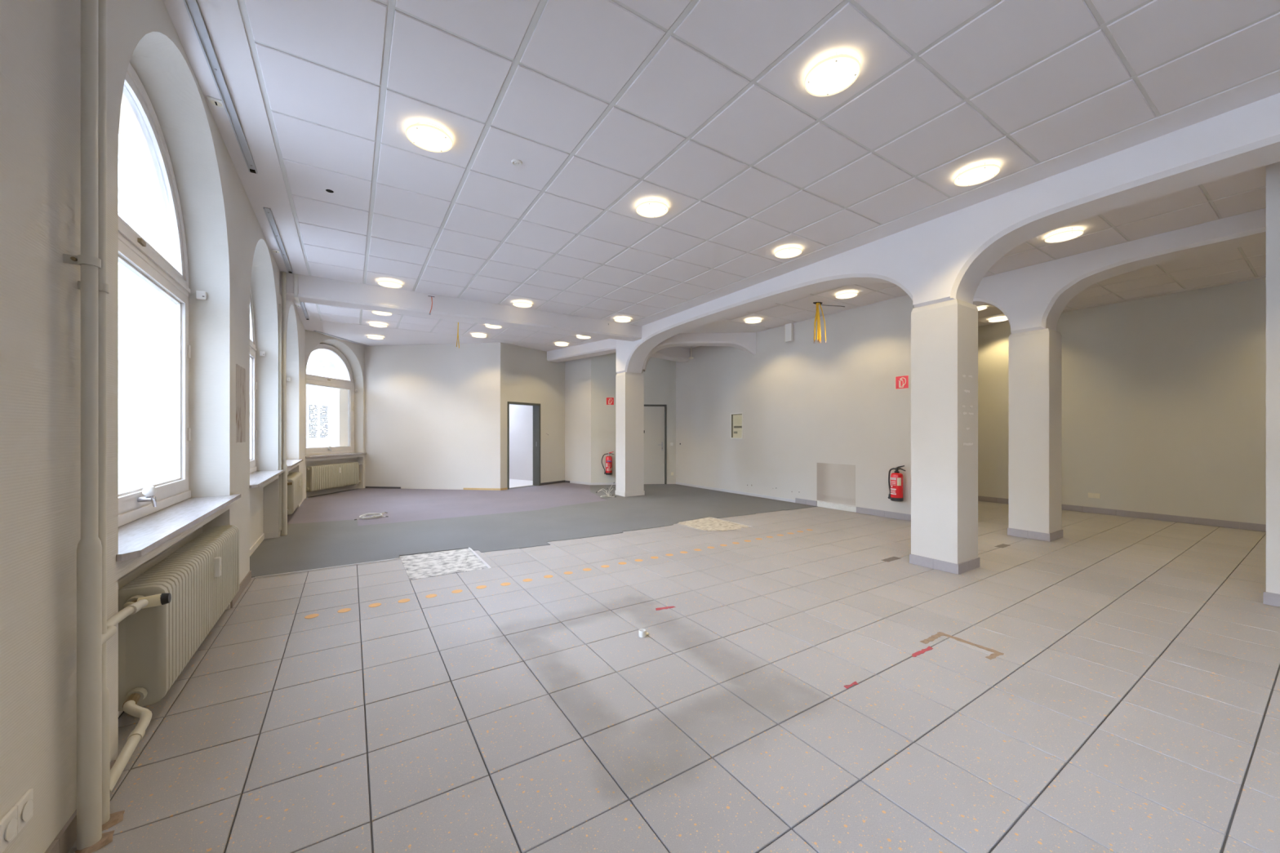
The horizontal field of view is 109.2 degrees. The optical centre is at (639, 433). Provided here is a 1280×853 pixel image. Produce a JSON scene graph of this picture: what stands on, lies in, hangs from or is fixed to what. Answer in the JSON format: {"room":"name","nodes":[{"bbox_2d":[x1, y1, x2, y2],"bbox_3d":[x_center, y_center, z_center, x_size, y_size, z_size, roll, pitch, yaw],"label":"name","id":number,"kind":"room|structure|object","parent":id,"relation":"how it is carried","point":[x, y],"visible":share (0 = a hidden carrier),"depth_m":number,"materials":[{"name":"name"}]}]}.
{"room":"empty commercial space","nodes":[
{"label":"empty commercial space","id":0,"kind":"room"},
{"bbox_2d":[0,0,305,852],"bbox_3d":[-2.584,-0.190,2.218,0.430,3.864,16.520,0,0,-33],"label":"wall","id":1,"kind":"structure","parent":0,"point":[229,255],"depth_m":1.48,"materials":[{"name":"paint"}]},
{"bbox_2d":[0,788,33,852],"bbox_3d":[-1.693,1.052,1.235,0.014,0.081,0.146,0,0,-33],"label":"wall socket","id":2,"kind":"object","parent":1,"relation":"attached to","point":[22,811],"visible":1,"depth_m":1.23,"materials":[{"name":"white plastic"}]},
{"bbox_2d":[62,0,102,850],"bbox_3d":[-1.806,-0.380,1.475,0.082,3.444,0.053,0,0,-33],"label":"pipe","id":3,"kind":"object","parent":1,"relation":"attached to","point":[89,549],"visible":1,"depth_m":1.47,"materials":[{"name":"metal"}]},
{"bbox_2d":[77,0,110,825],"bbox_3d":[-1.860,-0.380,1.551,0.072,3.444,0.047,0,0,-33],"label":"pipe","id":4,"kind":"object","parent":1,"relation":"attached to","point":[103,287],"visible":0.41,"depth_m":1.55,"materials":[{"name":"metal"}]},
{"bbox_2d":[44,530,280,852],"bbox_3d":[-1.734,1.298,1.297,0.012,0.082,11.049,0,0,-33],"label":"baseboard","id":5,"kind":"structure","parent":1,"relation":"attached to","point":[66,837],"depth_m":1.47,"materials":[{"name":"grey tile"}]},
{"bbox_2d":[102,524,239,793],"bbox_3d":[-2.484,0.968,2.438,0.214,0.583,2.314,0,0,-33],"label":"radiator","id":6,"kind":"object","parent":1,"relation":"attached to","point":[165,614],"visible":0.97,"depth_m":2.13,"materials":[{"name":"metal"}]},
{"bbox_2d":[115,62,240,561],"bbox_3d":[-2.711,-0.746,2.594,0.350,2.495,2.090,0,0,-33],"label":"window","id":7,"kind":"structure","parent":1,"relation":"in","point":[156,504],"depth_m":2.72,"materials":[{"name":"glass"}]},
{"bbox_2d":[195,290,206,300],"bbox_3d":[-3.244,-1.018,3.365,0.056,0.060,0.037,0,0,-33],"label":"box","id":8,"kind":"object","parent":1,"relation":"attached to","point":[200,295],"visible":1,"depth_m":3.35,"materials":[{"name":"white plastic"}]},
{"bbox_2d":[235,364,245,443],"bbox_3d":[-3.349,-0.241,3.818,0.002,0.641,0.380,0,0,-33],"label":"wall stain","id":9,"kind":"structure","parent":1,"relation":"attached to","point":[240,371],"depth_m":3.79,"materials":[{"name":"paint"}]},
{"bbox_2d":[249,533,264,556],"bbox_3d":[-4.218,1.302,4.912,0.012,0.069,1.960,0,0,-33],"label":"baseboard","id":10,"kind":"structure","parent":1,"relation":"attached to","point":[261,538],"depth_m":5.27,"materials":[{"name":"paint"}]},
{"bbox_2d":[259,351,265,356],"bbox_3d":[-4.750,-0.998,5.725,0.056,0.060,0.037,0,0,-33],"label":"box","id":11,"kind":"object","parent":1,"relation":"attached to","point":[261,353],"visible":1,"depth_m":5.71,"materials":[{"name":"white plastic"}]},
{"bbox_2d":[248,289,284,488],"bbox_3d":[-4.217,-0.741,4.955,0.350,2.485,2.090,0,0,-33],"label":"window","id":12,"kind":"structure","parent":1,"relation":"in","point":[257,478],"depth_m":5.57,"materials":[{"name":"paint"}]},
{"bbox_2d":[262,532,278,538],"bbox_3d":[-4.688,1.302,5.777,0.150,0.069,0.013,0,0,-33],"label":"baseboard","id":13,"kind":"structure","parent":1,"relation":"attached to","point":[273,535],"depth_m":5.78,"materials":[{"name":"paint"}]},
{"bbox_2d":[279,304,281,530],"bbox_3d":[-4.642,-0.203,5.869,0.023,2.910,0.040,0,0,-33],"label":"conduit","id":14,"kind":"object","parent":1,"relation":"attached to","point":[280,305],"visible":1,"depth_m":5.86,"materials":[{"name":"metal"}]},
{"bbox_2d":[280,271,287,535],"bbox_3d":[-4.659,-0.383,5.944,0.080,3.438,0.080,0,0,-33],"label":"pipe","id":15,"kind":"object","parent":1,"relation":"attached to","point":[284,475],"visible":0.89,"depth_m":5.93,"materials":[{"name":"metal"}]},
{"bbox_2d":[286,458,302,467],"bbox_3d":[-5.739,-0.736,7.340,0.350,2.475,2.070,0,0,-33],"label":"windowsill","id":16,"kind":"structure","parent":1,"relation":"in","point":[290,463],"depth_m":7.37,"materials":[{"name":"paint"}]},
{"bbox_2d":[287,471,302,515],"bbox_3d":[-5.486,0.957,7.133,0.214,0.530,2.269,0,0,-33],"label":"radiator","id":17,"kind":"object","parent":1,"relation":"attached to","point":[295,479],"visible":0.7,"depth_m":7.02,"materials":[{"name":"metal"}]},
{"bbox_2d":[305,329,364,498],"bbox_3d":[-7.066,-0.190,10.195,0.610,3.864,1.784,0,0,5],"label":"wall","id":18,"kind":"structure","parent":0,"point":[354,353],"depth_m":10.77,"materials":[{"name":"paint"}]},
{"bbox_2d":[306,462,361,492],"bbox_3d":[-6.816,0.957,10.210,0.214,0.530,1.605,0,0,5],"label":"radiator","id":19,"kind":"object","parent":18,"relation":"attached to","point":[318,477],"visible":0.99,"depth_m":9.98,"materials":[{"name":"metal"}]},
{"bbox_2d":[305,343,366,457],"bbox_3d":[-6.879,-0.741,10.200,0.350,2.485,1.805,0,0,5],"label":"window","id":20,"kind":"structure","parent":18,"relation":"in","point":[330,381],"depth_m":10.25,"materials":[{"name":"glass"}]},
{"bbox_2d":[364,342,500,489],"bbox_3d":[-4.957,-0.390,10.940,3.464,3.464,0.220,0,0,8],"label":"wall","id":21,"kind":"structure","parent":0,"point":[433,411],"depth_m":10.82,"materials":[{"name":"paint"}]},
{"bbox_2d":[365,486,500,490],"bbox_3d":[-4.962,1.315,10.826,3.444,0.047,0.008,0,0,8],"label":"baseboard","id":22,"kind":"structure","parent":21,"relation":"attached to","point":[392,487],"depth_m":10.71,"materials":[{"name":"grey"}]},
{"bbox_2d":[509,404,533,480],"bbox_3d":[-3.406,-0.008,13.082,2.542,2.700,0.100,0,0,33],"label":"wall","id":23,"kind":"structure","parent":0,"point":[521,416],"depth_m":13.02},
{"bbox_2d":[500,342,564,488],"bbox_3d":[-2.736,-0.390,11.536,0.220,3.464,2.121,0,0,35],"label":"wall","id":24,"kind":"structure","parent":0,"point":[526,375],"depth_m":11.65,"materials":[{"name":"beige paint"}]},
{"bbox_2d":[506,401,540,489],"bbox_3d":[-2.932,0.295,11.257,0.244,2.086,1.040,0,0,35],"label":"door frame","id":25,"kind":"structure","parent":24,"relation":"attached to","point":[536,406],"depth_m":11.60,"materials":[{"name":"grey"}]},
{"bbox_2d":[500,480,564,490],"bbox_3d":[-2.643,1.310,11.470,0.008,0.059,2.121,0,0,35],"label":"baseboard","id":26,"kind":"structure","parent":24,"relation":"attached to","point":[563,481],"depth_m":11.85,"materials":[{"name":"grey wood"}]},
{"bbox_2d":[564,356,591,482],"bbox_3d":[-1.610,-0.390,12.060,1.017,3.464,0.120,0,0,40],"label":"wall","id":27,"kind":"structure","parent":0,"point":[578,371],"depth_m":11.99,"materials":[{"name":"paint"}]},
{"bbox_2d":[564,480,591,484],"bbox_3d":[-1.653,1.310,12.010,1.017,0.059,0.012,0,0,40],"label":"baseboard","id":28,"kind":"structure","parent":27,"relation":"attached to","point":[569,482],"depth_m":11.98,"materials":[{"name":"grey"}]},
{"bbox_2d":[591,352,675,484],"bbox_3d":[-0.172,-0.390,11.911,2.209,3.464,0.220,0,0,-6],"label":"wall","id":29,"kind":"structure","parent":0,"point":[660,375],"depth_m":11.74,"materials":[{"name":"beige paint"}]},
{"bbox_2d":[601,451,613,475],"bbox_3d":[-0.821,0.769,11.619,0.297,0.597,0.163,0,0,-33],"label":"fire extinguisher","id":30,"kind":"object","parent":29,"relation":"attached to","point":[608,471],"visible":1,"depth_m":11.58,"materials":[{"name":"red"}]},
{"bbox_2d":[606,397,613,404],"bbox_3d":[-0.771,-0.821,11.735,0.202,0.197,0.006,0,0,-6],"label":"fire sign","id":31,"kind":"object","parent":29,"relation":"attached to","point":[610,401],"visible":1,"depth_m":11.73,"materials":[{"name":"red"}]},
{"bbox_2d":[591,481,675,484],"bbox_3d":[-0.160,1.310,11.795,2.209,0.059,0.012,0,0,-6],"label":"baseboard","id":32,"kind":"structure","parent":29,"relation":"attached to","point":[668,482],"depth_m":11.72,"materials":[{"name":"plastic"}]},
{"bbox_2d":[644,404,666,484],"bbox_3d":[0.188,0.297,11.935,1.000,2.081,0.269,0,0,-6],"label":"door","id":33,"kind":"structure","parent":29,"relation":"in","point":[655,415],"depth_m":11.88,"materials":[{"name":"grey"}]},
{"bbox_2d":[67,479,1279,852],"bbox_3d":[1.444,1.466,6.615,12.050,0.252,19.600,0,0,-33],"label":"floor","id":34,"kind":"structure","parent":0,"point":[1131,704],"depth_m":2.26,"materials":[{"name":"tile"}]},
{"bbox_2d":[74,830,115,852],"bbox_3d":[-1.779,1.336,1.484,0.081,0.010,0.085,0,0,-44],"label":"mortar collar","id":35,"kind":"object","parent":34,"relation":"on","point":[107,837],"visible":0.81,"depth_m":1.48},
{"bbox_2d":[102,810,124,831],"bbox_3d":[-1.837,1.336,1.566,0.081,0.010,0.085,0,0,-44],"label":"mortar collar","id":36,"kind":"object","parent":34,"relation":"on","point":[116,818],"visible":0.57,"depth_m":1.57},
{"bbox_2d":[304,613,319,618],"bbox_3d":[-2.403,1.341,3.330,0.088,0.001,0.087,0,0,-33],"label":"dot","id":37,"kind":"object","parent":34,"relation":"on","point":[313,615],"visible":1,"depth_m":3.33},
{"bbox_2d":[254,558,399,577],"bbox_3d":[-3.060,1.337,4.527,1.190,0.008,0.020,0,0,-33],"label":"trim","id":38,"kind":"structure","parent":34,"relation":"on","point":[393,558],"depth_m":4.49,"materials":[{"name":"plastic"}]},
{"bbox_2d":[337,608,351,613],"bbox_3d":[-2.234,1.341,3.438,0.088,0.001,0.087,0,0,-33],"label":"dot","id":39,"kind":"object","parent":34,"relation":"on","point":[345,610],"visible":1,"depth_m":3.44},
{"bbox_2d":[368,603,381,607],"bbox_3d":[-2.065,1.341,3.546,0.088,0.001,0.087,0,0,-33],"label":"dot","id":40,"kind":"object","parent":34,"relation":"on","point":[374,605],"visible":1,"depth_m":3.54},
{"bbox_2d":[397,599,409,603],"bbox_3d":[-1.886,1.341,3.636,0.088,0.001,0.087,0,0,-33],"label":"dot","id":41,"kind":"object","parent":34,"relation":"on","point":[402,601],"visible":1,"depth_m":3.63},
{"bbox_2d":[425,594,436,598],"bbox_3d":[-1.717,1.341,3.744,0.088,0.001,0.087,0,0,-33],"label":"dot","id":42,"kind":"object","parent":34,"relation":"on","point":[429,595],"visible":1,"depth_m":3.73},
{"bbox_2d":[400,548,488,580],"bbox_3d":[-2.055,1.345,4.743,0.713,0.004,0.993,0,0,-33],"label":"screed patch","id":43,"kind":"object","parent":34,"relation":"on","point":[421,566],"visible":1,"depth_m":4.69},
{"bbox_2d":[287,482,606,525],"bbox_3d":[-3.707,1.302,9.793,6.115,0.083,5.300,0,0,-33],"label":"carpet","id":44,"kind":"object","parent":34,"relation":"on","point":[400,505],"depth_m":8.66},
{"bbox_2d":[451,589,462,593],"bbox_3d":[-1.549,1.341,3.852,0.088,0.001,0.087,0,0,-33],"label":"dot","id":45,"kind":"object","parent":34,"relation":"on","point":[456,591],"visible":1,"depth_m":3.85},
{"bbox_2d":[468,547,491,568],"bbox_3d":[-1.742,1.340,4.915,0.020,0.008,0.960,0,0,-33],"label":"trim","id":46,"kind":"structure","parent":34,"relation":"on","point":[469,548],"depth_m":4.83,"materials":[{"name":"plastic"}]},
{"bbox_2d":[475,585,486,588],"bbox_3d":[-1.380,1.341,3.959,0.088,0.001,0.087,0,0,-33],"label":"dot","id":47,"kind":"object","parent":34,"relation":"on","point":[480,586],"visible":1,"depth_m":3.95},
{"bbox_2d":[249,484,817,577],"bbox_3d":[-1.578,1.340,8.311,8.110,0.008,5.350,0,0,-33],"label":"carpet","id":48,"kind":"object","parent":34,"relation":"on","point":[321,544],"visible":0.94,"depth_m":6.36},
{"bbox_2d":[595,482,616,497],"bbox_3d":[-0.693,1.186,9.468,0.488,0.299,0.221,0,0,-33],"label":"cable tangle","id":49,"kind":"object","parent":48,"relation":"on","point":[608,495],"visible":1,"depth_m":9.50,"materials":[{"name":"white plastic"}]},
{"bbox_2d":[614,372,644,497],"bbox_3d":[-0.221,0.031,9.823,0.489,2.622,0.424,0,0,-33],"label":"column","id":50,"kind":"structure","parent":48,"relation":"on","point":[629,386],"depth_m":9.66,"materials":[{"name":"paint"}]},
{"bbox_2d":[638,628,648,637],"bbox_3d":[0.026,1.321,3.012,0.072,0.039,0.049,0,0,-33],"label":"pipe stub","id":51,"kind":"object","parent":34,"relation":"on","point":[642,633],"visible":1,"depth_m":2.99,"materials":[{"name":"white plastic"}]},
{"bbox_2d":[655,606,675,610],"bbox_3d":[0.193,1.341,3.486,0.168,0.001,0.044,0,0,-21],"label":"tape mark","id":52,"kind":"object","parent":34,"relation":"on","point":[666,607],"visible":1,"depth_m":3.48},
{"bbox_2d":[678,516,748,530],"bbox_3d":[1.048,1.339,6.650,0.749,0.004,0.955,0,0,-33],"label":"screed patch","id":53,"kind":"object","parent":34,"relation":"on","point":[708,523],"visible":1,"depth_m":6.66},
{"bbox_2d":[843,681,858,688],"bbox_3d":[1.126,1.341,2.421,0.106,0.001,0.028,0,0,-29],"label":"tape mark","id":54,"kind":"object","parent":34,"relation":"on","point":[846,686],"visible":1,"depth_m":2.42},
{"bbox_2d":[881,556,900,561],"bbox_3d":[2.669,1.341,4.835,0.264,0.001,0.084,0,0,-33],"label":"floor repair","id":55,"kind":"structure","parent":34,"relation":"on","point":[890,559],"depth_m":4.82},
{"bbox_2d":[911,646,933,657],"bbox_3d":[1.730,1.341,2.790,0.230,0.001,0.033,0,0,-31],"label":"tape mark","id":56,"kind":"object","parent":34,"relation":"on","point":[929,648],"visible":1,"depth_m":2.79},
{"bbox_2d":[909,298,979,574],"bbox_3d":[3.086,0.031,4.617,0.464,2.622,0.449,0,0,-33],"label":"column","id":57,"kind":"structure","parent":34,"relation":"on","point":[944,335],"depth_m":4.47,"materials":[{"name":"paint"}]},
{"bbox_2d":[616,93,1279,373],"bbox_3d":[3.004,-1.706,4.746,0.430,0.852,12.430,0,0,-33],"label":"beam","id":58,"kind":"structure","parent":57,"relation":"on","point":[947,257],"depth_m":4.08,"materials":[{"name":"paint"}]},
{"bbox_2d":[920,631,1004,659],"bbox_3d":[2.007,1.341,2.846,0.274,0.001,0.366,0,0,-33],"label":"glue outline","id":59,"kind":"object","parent":34,"relation":"on","point":[939,634],"visible":1,"depth_m":2.92},
{"bbox_2d":[994,543,1009,547],"bbox_3d":[4.308,1.341,5.405,0.244,0.001,0.085,0,0,-33],"label":"floor repair","id":60,"kind":"structure","parent":34,"relation":"on","point":[1002,545],"depth_m":5.42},
{"bbox_2d":[1007,328,1062,542],"bbox_3d":[5.134,0.022,5.915,0.474,2.640,0.434,0,0,-33],"label":"column","id":61,"kind":"structure","parent":34,"relation":"on","point":[1035,357],"depth_m":5.77,"materials":[{"name":"paint"}]},
{"bbox_2d":[973,208,1266,333],"bbox_3d":[6.398,-1.715,3.925,0.450,0.834,7.415,0,0,-33],"label":"beam","id":62,"kind":"structure","parent":61,"relation":"on","point":[1034,297],"depth_m":5.37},
{"bbox_2d":[1262,161,1279,607],"bbox_3d":[5.312,-0.390,3.340,0.474,3.464,0.841,0,0,-33],"label":"column","id":63,"kind":"structure","parent":34,"relation":"on","point":[1271,593],"depth_m":3.54,"materials":[{"name":"paint"}]},
{"bbox_2d":[162,0,1279,351],"bbox_3d":[1.738,-2.219,6.061,12.050,0.208,18.350,0,0,-33],"label":"ceiling","id":64,"kind":"structure","parent":0,"point":[704,109],"depth_m":3.15,"materials":[{"name":"white"}]},
{"bbox_2d":[206,95,224,108],"bbox_3d":[-2.703,-2.108,2.902,0.080,0.014,0.080,0,0,-33],"label":"socket","id":65,"kind":"object","parent":64,"relation":"attached to","point":[213,101],"visible":1,"depth_m":2.89,"materials":[{"name":"white plastic"}]},
{"bbox_2d":[182,0,257,173],"bbox_3d":[-2.158,-2.106,2.164,0.052,0.018,3.570,0,0,-33],"label":"track","id":66,"kind":"object","parent":64,"relation":"attached to","point":[193,8],"visible":1,"depth_m":2.68,"materials":[{"name":"grey"}]},
{"bbox_2d":[263,207,293,273],"bbox_3d":[-4.043,-2.106,5.119,0.052,0.018,2.020,0,0,-33],"label":"track","id":67,"kind":"object","parent":64,"relation":"attached to","point":[268,211],"visible":1,"depth_m":4.90,"materials":[{"name":"grey"}]},
{"bbox_2d":[300,302,309,319],"bbox_3d":[-5.614,-2.106,7.580,0.052,0.018,2.020,0,0,-33],"label":"track","id":68,"kind":"object","parent":64,"relation":"attached to","point":[302,304],"visible":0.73,"depth_m":7.84,"materials":[{"name":"grey"}]},
{"bbox_2d":[313,330,368,346],"bbox_3d":[-6.648,-2.108,10.210,0.040,0.014,1.644,0,0,5],"label":"track","id":69,"kind":"object","parent":64,"relation":"attached to","point":[313,331],"visible":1,"depth_m":10.09,"materials":[{"name":"grey"}]},
{"bbox_2d":[367,334,383,339],"bbox_3d":[-5.774,-2.091,9.933,0.301,0.048,0.301,0,0,-33],"label":"ceiling lamp","id":70,"kind":"object","parent":64,"relation":"attached to","point":[371,336],"visible":1,"depth_m":9.87,"materials":[{"name":"white"}]},
{"bbox_2d":[368,322,386,327],"bbox_3d":[-5.050,-2.091,8.783,0.301,0.048,0.301,0,0,-33],"label":"ceiling lamp","id":71,"kind":"object","parent":64,"relation":"attached to","point":[372,324],"visible":1,"depth_m":8.74,"materials":[{"name":"white"}]},
{"bbox_2d":[372,311,391,315],"bbox_3d":[-4.469,-2.091,7.884,0.301,0.048,0.301,0,0,-33],"label":"ceiling lamp","id":72,"kind":"object","parent":64,"relation":"attached to","point":[378,313],"visible":0.7,"depth_m":7.86,"materials":[{"name":"white"}]},
{"bbox_2d":[377,278,402,288],"bbox_3d":[-3.493,-2.091,6.359,0.301,0.048,0.301,0,0,-33],"label":"ceiling lamp","id":73,"kind":"object","parent":64,"relation":"attached to","point":[390,283],"visible":1,"depth_m":6.32,"materials":[{"name":"white"}]},
{"bbox_2d":[405,120,453,152],"bbox_3d":[-1.484,-2.091,3.211,0.301,0.048,0.301,0,0,-33],"label":"ceiling lamp","id":74,"kind":"object","parent":64,"relation":"attached to","point":[427,136],"visible":1,"depth_m":3.19,"materials":[{"name":"white"}]},
{"bbox_2d":[456,322,459,348],"bbox_3d":[-3.482,-1.870,8.697,0.059,0.491,0.024,0,0,-33],"label":"strand","id":75,"kind":"object","parent":64,"relation":"hanging from","point":[458,322],"visible":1,"depth_m":8.69,"materials":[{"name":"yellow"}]},
{"bbox_2d":[280,271,641,341],"bbox_3d":[-2.425,-1.978,7.622,5.650,0.310,0.340,0,0,-33],"label":"cross beam","id":76,"kind":"structure","parent":64,"relation":"attached to","point":[311,289],"depth_m":7.06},
{"bbox_2d":[293,273,300,303],"bbox_3d":[-4.648,-1.954,6.169,0.044,0.308,0.338,0,0,-33],"label":"pipe","id":77,"kind":"object","parent":76,"relation":"attached to","point":[295,276],"visible":1,"depth_m":6.03,"materials":[{"name":"white plastic"}]},
{"bbox_2d":[471,333,486,337],"bbox_3d":[-3.449,-2.091,9.756,0.301,0.048,0.301,0,0,-33],"label":"ceiling lamp","id":78,"kind":"object","parent":64,"relation":"attached to","point":[475,335],"visible":1,"depth_m":9.70,"materials":[{"name":"white"}]},
{"bbox_2d":[485,324,502,328],"bbox_3d":[-2.859,-2.091,8.887,0.301,0.048,0.301,0,0,-33],"label":"ceiling lamp","id":79,"kind":"object","parent":64,"relation":"attached to","point":[489,326],"visible":0.92,"depth_m":8.87,"materials":[{"name":"white"}]},
{"bbox_2d":[511,159,522,166],"bbox_3d":[-0.961,-2.109,3.551,0.084,0.012,0.084,0,0,-33],"label":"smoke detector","id":80,"kind":"object","parent":64,"relation":"attached to","point":[517,162],"visible":1,"depth_m":3.54,"materials":[{"name":"white plastic"}]},
{"bbox_2d":[512,300,532,307],"bbox_3d":[-1.905,-2.091,7.373,0.301,0.048,0.301,0,0,-33],"label":"ceiling lamp","id":81,"kind":"object","parent":64,"relation":"attached to","point":[521,304],"visible":1,"depth_m":7.32,"materials":[{"name":"white"}]},
{"bbox_2d":[555,342,568,346],"bbox_3d":[-1.846,-2.091,10.720,0.301,0.048,0.301,0,0,-33],"label":"ceiling lamp","id":82,"kind":"object","parent":64,"relation":"attached to","point":[559,344],"visible":1,"depth_m":10.68,"materials":[{"name":"white"}]},
{"bbox_2d":[546,338,616,362],"bbox_3d":[-1.261,-2.003,11.018,2.820,0.260,0.420,0,0,43],"label":"cross beam","id":83,"kind":"structure","parent":64,"relation":"attached to","point":[607,346],"depth_m":10.88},
{"bbox_2d":[577,334,591,338],"bbox_3d":[-1.218,-2.091,9.875,0.301,0.048,0.301,0,0,-33],"label":"ceiling lamp","id":84,"kind":"object","parent":64,"relation":"attached to","point":[579,336],"visible":0.88,"depth_m":9.86,"materials":[{"name":"white"}]},
{"bbox_2d":[614,316,631,322],"bbox_3d":[-0.320,-2.091,8.384,0.301,0.048,0.301,0,0,-33],"label":"ceiling lamp","id":85,"kind":"object","parent":64,"relation":"attached to","point":[620,319],"visible":1,"depth_m":8.32,"materials":[{"name":"white"}]},
{"bbox_2d":[635,198,668,217],"bbox_3d":[0.113,-2.091,4.230,0.301,0.048,0.301,0,0,-33],"label":"ceiling lamp","id":86,"kind":"object","parent":64,"relation":"attached to","point":[650,208],"visible":1,"depth_m":4.20,"materials":[{"name":"white"}]},
{"bbox_2d":[651,346,689,361],"bbox_3d":[0.432,-1.720,10.878,0.400,0.824,2.032,0,0,45],"label":"cross beam","id":87,"kind":"structure","parent":64,"relation":"attached to","point":[672,353],"depth_m":11.08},
{"bbox_2d":[642,332,755,371],"bbox_3d":[1.291,-1.745,9.832,2.444,0.774,0.400,0,0,3],"label":"cross beam","id":88,"kind":"structure","parent":64,"relation":"attached to","point":[744,341],"depth_m":9.64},
{"bbox_2d":[745,317,761,323],"bbox_3d":[2.105,-2.091,8.460,0.301,0.048,0.301,0,0,-33],"label":"ceiling lamp","id":89,"kind":"object","parent":64,"relation":"attached to","point":[753,320],"visible":1,"depth_m":8.42,"materials":[{"name":"white"}]},
{"bbox_2d":[774,245,802,258],"bbox_3d":[1.710,-2.091,5.249,0.301,0.048,0.301,0,0,-33],"label":"ceiling lamp","id":90,"kind":"object","parent":64,"relation":"attached to","point":[788,251],"visible":1,"depth_m":5.22,"materials":[{"name":"white"}]},
{"bbox_2d":[813,302,844,343],"bbox_3d":[3.047,-1.794,7.377,0.485,0.677,0.158,0,0,11],"label":"cable bundle","id":91,"kind":"object","parent":64,"relation":"hanging from","point":[817,313],"visible":1,"depth_m":7.37,"materials":[{"name":"yellow"}]},
{"bbox_2d":[804,52,860,96],"bbox_3d":[1.119,-2.091,2.653,0.301,0.048,0.301,0,0,-33],"label":"ceiling lamp","id":92,"kind":"object","parent":64,"relation":"attached to","point":[833,73],"visible":1,"depth_m":2.63,"materials":[{"name":"white"}]},
{"bbox_2d":[835,290,857,298],"bbox_3d":[3.120,-2.091,6.878,0.301,0.048,0.301,0,0,-33],"label":"ceiling lamp","id":93,"kind":"object","parent":64,"relation":"attached to","point":[848,294],"visible":1,"depth_m":6.83,"materials":[{"name":"white"}]},
{"bbox_2d":[953,161,999,186],"bbox_3d":[2.716,-2.091,3.672,0.301,0.048,0.301,0,0,-33],"label":"ceiling lamp","id":94,"kind":"object","parent":64,"relation":"attached to","point":[976,174],"visible":1,"depth_m":3.64,"materials":[{"name":"white"}]},
{"bbox_2d":[976,305,986,311],"bbox_3d":[5.623,-2.091,7.621,0.301,0.048,0.301,0,0,-33],"label":"ceiling lamp","id":95,"kind":"object","parent":64,"relation":"attached to","point":[983,307],"visible":0.41,"depth_m":7.54,"materials":[{"name":"white"}]},
{"bbox_2d":[988,315,1008,322],"bbox_3d":[6.595,-2.091,8.366,0.301,0.048,0.301,0,0,-33],"label":"ceiling lamp","id":96,"kind":"object","parent":64,"relation":"attached to","point":[1002,318],"visible":0.94,"depth_m":8.33,"materials":[{"name":"white"}]},
{"bbox_2d":[1044,227,1083,243],"bbox_3d":[4.477,-2.091,4.808,0.301,0.048,0.301,0,0,-33],"label":"ceiling lamp","id":97,"kind":"object","parent":64,"relation":"attached to","point":[1066,234],"visible":1,"depth_m":4.77,"materials":[{"name":"white"}]},
{"bbox_2d":[675,294,914,520],"bbox_3d":[2.765,-0.390,9.516,0.500,3.464,6.010,0,0,-33],"label":"wall","id":98,"kind":"structure","parent":0,"point":[803,403],"depth_m":8.56,"materials":[{"name":"paint"}]},
{"bbox_2d":[730,413,742,439],"bbox_3d":[2.132,-0.155,10.031,0.018,0.570,0.376,0,0,-33],"label":"box","id":99,"kind":"object","parent":98,"relation":"attached to","point":[736,419],"visible":1,"depth_m":10.03,"materials":[{"name":"white plastic"}]},
{"bbox_2d":[784,323,793,342],"bbox_3d":[2.885,-1.943,8.806,0.062,0.340,0.153,0,0,-33],"label":"box","id":100,"kind":"object","parent":98,"relation":"attached to","point":[788,328],"visible":1,"depth_m":8.77,"materials":[{"name":"white plastic"}]},
{"bbox_2d":[675,481,911,520],"bbox_3d":[2.549,1.290,9.379,0.012,0.097,6.009,0,0,-33],"label":"baseboard","id":101,"kind":"structure","parent":98,"relation":"attached to","point":[860,510],"depth_m":8.44,"materials":[{"name":"plastic"}]},
{"bbox_2d":[817,462,855,505],"bbox_3d":[3.436,0.884,8.000,0.003,0.685,0.752,0,0,-33],"label":"wall panel","id":102,"kind":"object","parent":98,"relation":"attached to","point":[836,482],"depth_m":7.98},
{"bbox_2d":[817,500,856,512],"bbox_3d":[3.440,1.286,7.990,0.007,0.102,0.760,0,0,-33],"label":"plaster","id":103,"kind":"object","parent":98,"relation":"attached to","point":[841,507],"visible":1,"depth_m":7.97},
{"bbox_2d":[888,465,906,501],"bbox_3d":[3.942,0.766,6.990,0.188,0.552,0.206,0,0,9],"label":"fire extinguisher","id":104,"kind":"object","parent":98,"relation":"attached to","point":[895,488],"visible":1,"depth_m":6.94,"materials":[{"name":"red"}]},
{"bbox_2d":[895,375,908,389],"bbox_3d":[4.050,-0.784,7.032,0.006,0.204,0.202,0,0,-33],"label":"fire sign","id":105,"kind":"object","parent":98,"relation":"attached to","point":[902,381],"visible":1,"depth_m":7.04,"materials":[{"name":"red"}]},
{"bbox_2d":[977,277,1266,531],"bbox_3d":[8.802,-0.390,5.912,0.200,3.464,10.100,0,0,-33],"label":"wall","id":106,"kind":"structure","parent":0,"point":[1164,396],"depth_m":7.01,"materials":[{"name":"beige paint"}]},
{"bbox_2d":[1088,493,1100,498],"bbox_3d":[7.592,1.047,7.608,0.014,0.081,0.146,0,0,-33],"label":"wall socket","id":107,"kind":"object","parent":106,"relation":"attached to","point":[1090,495],"visible":1,"depth_m":7.60,"materials":[{"name":"beige plastic"}]},
{"bbox_2d":[977,495,1266,531],"bbox_3d":[8.712,1.292,5.855,0.012,0.095,10.098,0,0,-33],"label":"baseboard","id":108,"kind":"structure","parent":106,"relation":"attached to","point":[1238,525],"depth_m":7.00,"materials":[{"name":"tile"}]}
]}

